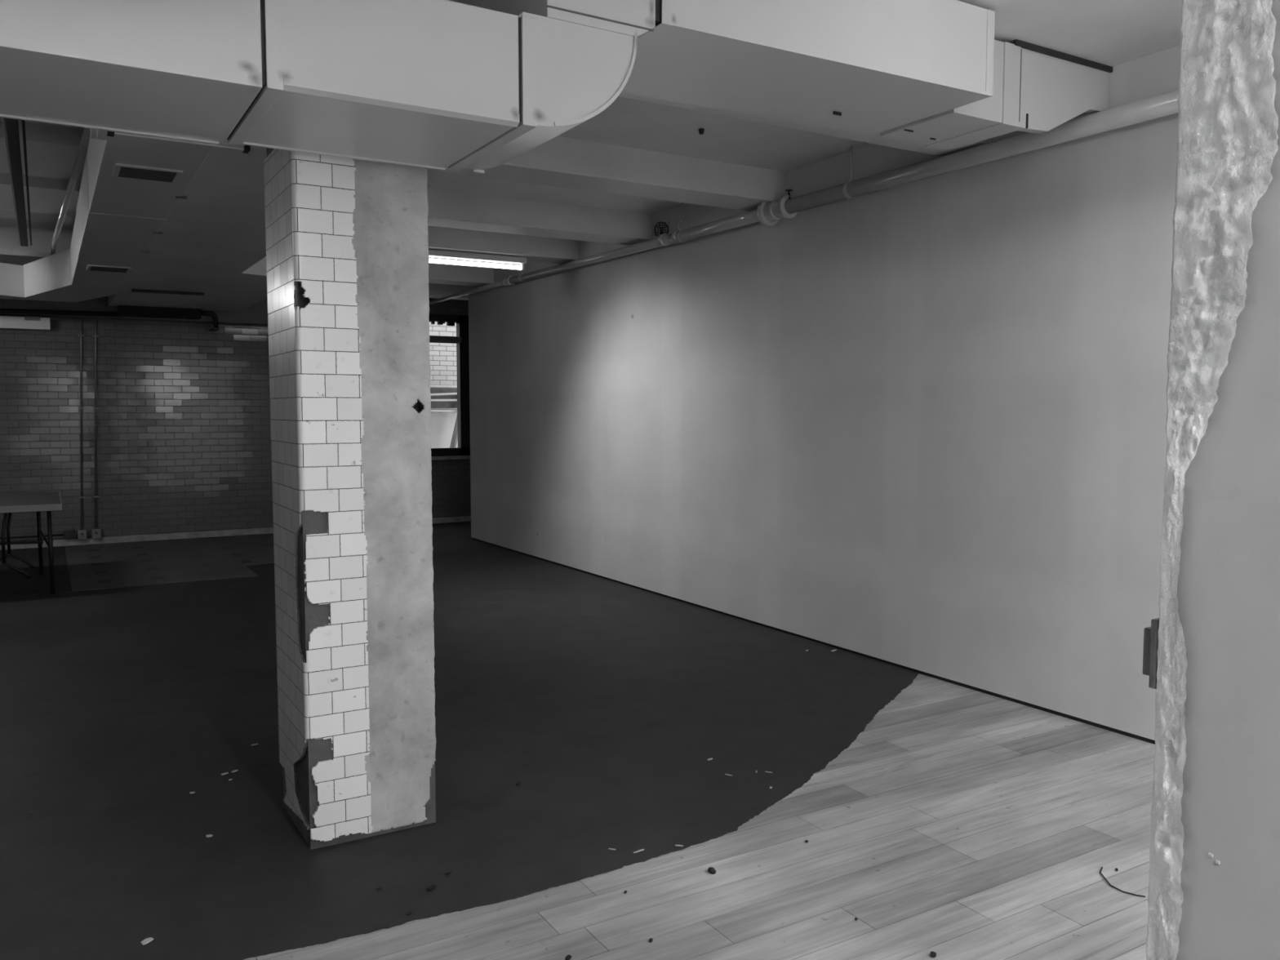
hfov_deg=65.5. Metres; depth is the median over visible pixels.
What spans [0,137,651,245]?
ceiling beam
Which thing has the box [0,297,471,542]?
wall
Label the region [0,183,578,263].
ceiling beam
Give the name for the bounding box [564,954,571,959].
crumb
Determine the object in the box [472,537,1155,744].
baseboard
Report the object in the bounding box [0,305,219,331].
pipe
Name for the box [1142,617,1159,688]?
light switch
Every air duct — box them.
[0,0,1112,173]
[0,128,250,302]
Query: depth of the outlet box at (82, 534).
10.96 m
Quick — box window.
[428,313,470,460]
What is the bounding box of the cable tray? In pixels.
[1,117,31,246]
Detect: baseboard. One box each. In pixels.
[0,515,471,550]
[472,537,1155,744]
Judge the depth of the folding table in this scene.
8.08 m
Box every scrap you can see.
[140,937,153,945]
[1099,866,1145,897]
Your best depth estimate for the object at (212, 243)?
6.88 m
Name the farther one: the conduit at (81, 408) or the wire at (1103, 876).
the conduit at (81, 408)
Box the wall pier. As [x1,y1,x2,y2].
[1146,0,1279,959]
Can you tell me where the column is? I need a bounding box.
[263,147,435,849]
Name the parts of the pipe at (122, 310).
casing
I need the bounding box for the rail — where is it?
[131,288,204,295]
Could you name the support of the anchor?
attached to the ceiling at (1110, 33)
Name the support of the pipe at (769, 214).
hanging from the ceiling at (1110, 33)
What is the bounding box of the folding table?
[0,491,62,594]
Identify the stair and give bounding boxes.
[430,385,457,448]
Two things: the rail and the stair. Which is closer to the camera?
the rail
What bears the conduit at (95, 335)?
attached to the wall at (184, 425)
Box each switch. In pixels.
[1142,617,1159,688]
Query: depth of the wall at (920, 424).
5.77 m
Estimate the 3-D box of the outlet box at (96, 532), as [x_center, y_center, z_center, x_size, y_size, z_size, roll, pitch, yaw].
[-6.038,0.596,11.057,0.090,0.110,0.052,-2,5,-31]
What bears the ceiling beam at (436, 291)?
attached to the ceiling at (1110, 33)
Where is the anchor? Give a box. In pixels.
[698,128,704,134]
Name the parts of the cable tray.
rail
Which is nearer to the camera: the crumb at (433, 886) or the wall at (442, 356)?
the crumb at (433, 886)
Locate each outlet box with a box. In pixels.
[63,529,75,539]
[77,529,86,539]
[91,528,101,538]
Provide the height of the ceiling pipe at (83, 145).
0.036 m
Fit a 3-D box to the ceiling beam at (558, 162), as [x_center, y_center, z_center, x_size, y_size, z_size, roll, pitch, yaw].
[-3.505,-1.746,4.052,10.270,0.210,0.350,-2,5,-31]
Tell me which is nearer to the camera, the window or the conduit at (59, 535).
the conduit at (59, 535)
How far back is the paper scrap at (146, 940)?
2.80 m
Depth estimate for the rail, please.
9.40 m
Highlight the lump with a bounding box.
[707,866,715,874]
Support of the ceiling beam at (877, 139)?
attached to the ceiling at (1110, 33)
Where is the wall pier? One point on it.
(1216, 785)
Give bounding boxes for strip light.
[428,248,526,271]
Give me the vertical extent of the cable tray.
0.270 m
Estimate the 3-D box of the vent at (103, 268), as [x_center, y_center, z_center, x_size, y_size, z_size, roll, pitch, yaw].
[-3.773,-1.499,7.071,0.270,0.008,0.280,-2,5,-31]
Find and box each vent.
[86,264,131,273]
[112,163,182,183]
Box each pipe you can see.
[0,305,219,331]
[50,128,90,255]
[429,89,1178,305]
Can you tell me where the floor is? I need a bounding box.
[0,521,1155,959]
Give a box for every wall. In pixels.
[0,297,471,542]
[428,321,457,413]
[467,44,1180,740]
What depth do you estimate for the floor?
3.88 m
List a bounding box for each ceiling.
[0,0,1182,263]
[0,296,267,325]
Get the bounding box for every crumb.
[426,884,435,890]
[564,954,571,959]
[930,951,936,957]
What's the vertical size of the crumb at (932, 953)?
0.006 m
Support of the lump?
on the floor
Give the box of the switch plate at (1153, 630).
[1148,617,1159,688]
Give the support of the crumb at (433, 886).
on the floor
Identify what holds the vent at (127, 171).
attached to the air duct at (131, 184)
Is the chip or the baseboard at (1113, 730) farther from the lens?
the baseboard at (1113, 730)
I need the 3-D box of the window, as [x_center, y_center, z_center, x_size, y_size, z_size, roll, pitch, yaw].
[-2.843,-1.208,12.956,1.340,1.900,0.160,-2,5,-31]
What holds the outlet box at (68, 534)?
attached to the wall at (184, 425)
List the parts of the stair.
rail, rail, panel, rail, rail, panel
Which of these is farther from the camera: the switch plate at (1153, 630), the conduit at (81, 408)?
the conduit at (81, 408)
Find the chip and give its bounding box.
[1208,853,1220,864]
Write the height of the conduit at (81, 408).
2.326 m
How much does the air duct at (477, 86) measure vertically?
0.747 m
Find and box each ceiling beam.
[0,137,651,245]
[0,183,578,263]
[0,225,493,286]
[0,253,468,300]
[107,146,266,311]
[426,136,784,211]
[448,0,991,155]
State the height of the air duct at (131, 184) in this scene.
0.428 m
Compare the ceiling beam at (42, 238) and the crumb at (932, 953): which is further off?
the ceiling beam at (42, 238)
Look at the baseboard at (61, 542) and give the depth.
11.45 m
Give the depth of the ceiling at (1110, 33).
5.49 m
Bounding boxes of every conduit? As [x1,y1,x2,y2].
[0,533,64,539]
[77,318,84,529]
[92,319,98,528]

